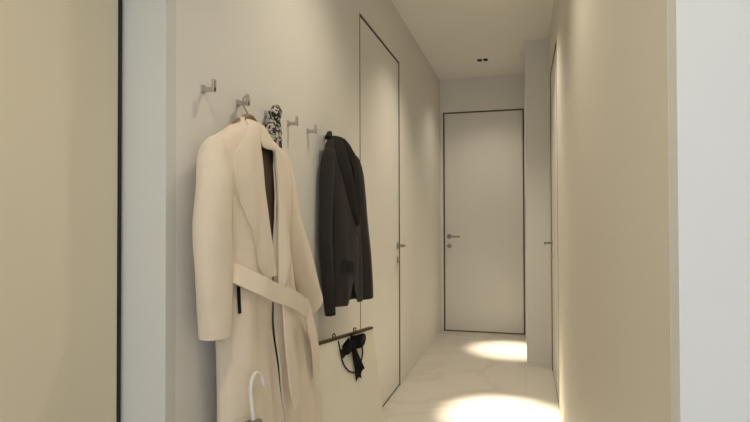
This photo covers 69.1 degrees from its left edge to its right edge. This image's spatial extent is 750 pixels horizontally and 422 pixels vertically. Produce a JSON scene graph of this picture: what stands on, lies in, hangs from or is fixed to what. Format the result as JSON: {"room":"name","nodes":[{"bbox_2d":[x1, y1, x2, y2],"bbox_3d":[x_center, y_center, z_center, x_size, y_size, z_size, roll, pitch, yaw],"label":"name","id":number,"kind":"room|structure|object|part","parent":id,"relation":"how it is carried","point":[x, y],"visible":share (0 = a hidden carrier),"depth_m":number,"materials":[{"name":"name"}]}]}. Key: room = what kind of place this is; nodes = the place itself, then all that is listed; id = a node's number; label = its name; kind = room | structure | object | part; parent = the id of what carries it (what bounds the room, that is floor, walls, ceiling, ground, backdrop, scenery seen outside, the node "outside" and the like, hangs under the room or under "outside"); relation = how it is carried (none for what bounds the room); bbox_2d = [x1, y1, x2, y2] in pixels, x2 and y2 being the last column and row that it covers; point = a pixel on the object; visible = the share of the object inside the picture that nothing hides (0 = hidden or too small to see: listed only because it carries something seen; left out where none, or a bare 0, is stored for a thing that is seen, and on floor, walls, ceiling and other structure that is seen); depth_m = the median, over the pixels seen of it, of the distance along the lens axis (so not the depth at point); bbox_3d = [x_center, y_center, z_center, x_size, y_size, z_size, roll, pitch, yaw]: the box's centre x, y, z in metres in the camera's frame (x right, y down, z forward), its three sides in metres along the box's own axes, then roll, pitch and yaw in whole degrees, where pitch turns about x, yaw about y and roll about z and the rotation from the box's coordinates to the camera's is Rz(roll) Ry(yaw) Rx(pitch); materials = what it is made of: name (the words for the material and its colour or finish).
{"room":"home entrance hallway","nodes":[
{"label":"home entrance hallway","id":0,"kind":"room"},
{"bbox_2d":[0,0,117,421],"bbox_3d":[-1.338,-0.158,-0.564,0.219,2.767,4.201,0,-1,15],"label":"wall","id":1,"kind":"structure","parent":0,"point":[59,58],"depth_m":1.25,"materials":[{"name":"beige paint"}]},
{"bbox_2d":[116,0,121,421],"bbox_3d":[-0.755,-0.130,1.460,0.173,2.767,0.009,0,-1,15],"label":"trim","id":2,"kind":"structure","parent":1,"relation":"attached to","point":[118,415],"depth_m":1.43,"materials":[{"name":"black metal"}]},
{"bbox_2d":[175,0,440,421],"bbox_3d":[0.019,-0.098,3.838,0.200,2.767,4.890,0,-1,15],"label":"wall","id":3,"kind":"structure","parent":0,"point":[301,57],"depth_m":2.33,"materials":[{"name":"paint"}]},
{"bbox_2d":[120,0,175,421],"bbox_3d":[-0.664,-0.130,1.469,0.264,2.767,0.042,0,-1,15],"label":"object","id":4,"kind":"structure","parent":3,"relation":"attached to","point":[148,170],"depth_m":1.43,"materials":[{"name":"grey paint"}]},
{"bbox_2d":[201,79,215,92],"bbox_3d":[-0.479,-0.360,1.573,0.040,0.037,0.018,0,-1,15],"label":"coat hook","id":5,"kind":"object","parent":3,"relation":"attached to","point":[204,89],"visible":1,"depth_m":1.57,"materials":[{"name":"metal"}]},
{"bbox_2d":[236,94,248,106],"bbox_3d":[-0.427,-0.357,1.763,0.040,0.037,0.018,0,-1,15],"label":"coat hook","id":6,"kind":"object","parent":3,"relation":"attached to","point":[238,102],"visible":1,"depth_m":1.76,"materials":[{"name":"metal"}]},
{"bbox_2d":[232,95,256,123],"bbox_3d":[-0.406,-0.287,1.743,0.033,0.175,0.340,0,-1,15],"label":"clothes hanger","id":7,"kind":"object","parent":6,"relation":"hanging from","point":[247,115],"visible":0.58,"depth_m":1.73,"materials":[{"name":"brown wood"}]},
{"bbox_3d":[-0.403,-0.255,1.742,0.026,0.111,0.340,0,-1,15],"label":"arm","id":8,"kind":"part","parent":7,"relation":"part of","materials":[{"name":"brown wood"}]},
{"bbox_2d":[192,117,322,421],"bbox_3d":[-0.328,0.344,1.803,0.182,1.267,0.825,0,-1,15],"label":"coat","id":9,"kind":"object","parent":7,"relation":"hanging from","point":[257,286],"visible":0.99,"depth_m":1.59,"materials":[{"name":"beige fabric"}]},
{"bbox_2d":[287,116,297,126],"bbox_3d":[-0.323,-0.352,2.143,0.040,0.037,0.018,0,-1,15],"label":"coat hook","id":10,"kind":"object","parent":3,"relation":"attached to","point":[289,123],"visible":1,"depth_m":2.14,"materials":[{"name":"metal"}]},
{"bbox_2d":[307,125,316,133],"bbox_3d":[-0.271,-0.350,2.333,0.040,0.037,0.018,0,-1,15],"label":"coat hook","id":11,"kind":"object","parent":3,"relation":"attached to","point":[315,126],"visible":1,"depth_m":2.33,"materials":[{"name":"metal"}]},
{"bbox_2d":[359,13,405,406],"bbox_3d":[0.031,0.082,3.570,0.162,2.400,1.018,0,-1,15],"label":"door","id":12,"kind":"structure","parent":3,"relation":"in","point":[379,68],"depth_m":3.58,"materials":[{"name":"paint"}]},
{"bbox_3d":[-0.219,-0.347,2.523,0.040,0.037,0.018,0,-1,15],"label":"coat hook","id":13,"kind":"object","parent":3,"relation":"attached to","visible":0},
{"bbox_3d":[-0.191,-0.302,2.504,0.047,0.124,0.176,0,-1,15],"label":"clothes hanger","id":14,"kind":"object","parent":13,"relation":"hanging from","visible":0},
{"bbox_2d":[319,131,372,316],"bbox_3d":[-0.131,0.057,2.549,0.118,0.827,0.388,-1,-1,29],"label":"blazer","id":15,"kind":"object","parent":14,"relation":"hanging from","point":[344,239],"visible":1,"depth_m":2.44,"materials":[{"name":"grey fabric"}]},
{"bbox_3d":[-0.375,-0.355,1.953,0.040,0.037,0.018,0,-1,15],"label":"coat hook","id":16,"kind":"object","parent":3,"relation":"attached to","visible":0},
{"bbox_2d":[264,104,281,147],"bbox_3d":[-0.356,-0.287,1.955,0.046,0.189,0.127,0,-1,15],"label":"scarf","id":17,"kind":"object","parent":16,"relation":"hanging from","point":[273,125],"visible":0.77,"depth_m":1.94,"materials":[{"name":"multicoloured fabric"}]},
{"bbox_2d":[383,330,561,421],"bbox_3d":[1.030,1.297,1.359,3.950,0.100,9.200,0,-1,15],"label":"floor","id":18,"kind":"structure","parent":0,"point":[461,376],"depth_m":4.04,"materials":[{"name":"stone"}]},
{"bbox_2d":[245,371,265,421],"bbox_3d":[-0.307,0.852,1.458,0.084,0.799,0.207,0,-1,-27],"label":"umbrella","id":19,"kind":"object","parent":18,"relation":"on","point":[251,381],"visible":1,"depth_m":1.50,"materials":[{"name":"white plastic"}]},
{"bbox_2d":[316,326,383,421],"bbox_3d":[-0.110,0.898,2.389,0.155,0.736,0.456,-1,-1,34],"label":"shopping bag","id":20,"kind":"object","parent":18,"relation":"on","point":[348,385],"visible":0.98,"depth_m":2.39,"materials":[{"name":"beige paper"}]},
{"bbox_3d":[-0.103,0.643,2.432,0.035,0.157,0.170,-1,-1,34],"label":"cord handle","id":21,"kind":"part","parent":20,"relation":"part of","materials":[{"name":"black fabric"}]},
{"bbox_2d":[391,0,553,79],"bbox_3d":[1.022,-1.594,1.401,3.950,0.150,9.200,0,-1,15],"label":"ceiling","id":22,"kind":"structure","parent":0,"point":[451,34],"depth_m":4.46,"materials":[{"name":"paint"}]},
{"bbox_2d":[476,58,488,61],"bbox_3d":[1.042,-1.488,5.283,0.123,0.054,0.111,0,-1,15],"label":"recessed light","id":23,"kind":"object","parent":22,"relation":"in","point":[480,59],"visible":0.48,"depth_m":5.31,"materials":[{"name":"black metal"}]},
{"bbox_2d":[440,74,526,334],"bbox_3d":[1.179,-0.070,5.972,0.908,2.767,0.150,0,-1,15],"label":"wall","id":24,"kind":"structure","parent":0,"point":[506,91],"depth_m":5.93,"materials":[{"name":"paint"}]},
{"bbox_2d":[443,108,524,334],"bbox_3d":[1.176,0.112,5.912,0.862,2.400,0.162,0,-1,15],"label":"door","id":25,"kind":"structure","parent":24,"relation":"in","point":[484,212],"depth_m":5.89,"materials":[{"name":"paint"}]},
{"bbox_2d":[525,39,550,363],"bbox_3d":[1.704,-0.082,5.246,0.488,2.767,1.283,0,-1,15],"label":"wall","id":26,"kind":"structure","parent":0,"point":[537,165],"depth_m":4.67,"materials":[{"name":"paint"}]},
{"bbox_2d":[549,0,671,421],"bbox_3d":[1.060,-0.117,2.701,0.200,2.767,3.967,0,-1,15],"label":"wall","id":27,"kind":"structure","parent":0,"point":[613,179],"depth_m":1.33,"materials":[{"name":"beige paint"}]},
{"bbox_2d":[544,43,558,401],"bbox_3d":[1.325,0.084,3.972,0.162,2.400,0.910,0,-1,15],"label":"door","id":28,"kind":"structure","parent":27,"relation":"in","point":[553,73],"depth_m":4.00,"materials":[{"name":"paint"}]},
{"bbox_3d":[1.355,0.084,3.964,0.102,2.400,0.910,0,-1,15],"label":"frame","id":29,"kind":"part","parent":28,"relation":"part of","materials":[{"name":"white wood"}]},
{"bbox_2d":[668,0,749,421],"bbox_3d":[1.586,-0.150,0.476,2.391,2.767,0.046,0,-1,15],"label":"wall","id":30,"kind":"structure","parent":0,"point":[709,40],"depth_m":0.76,"materials":[{"name":"white paint"}]}
]}

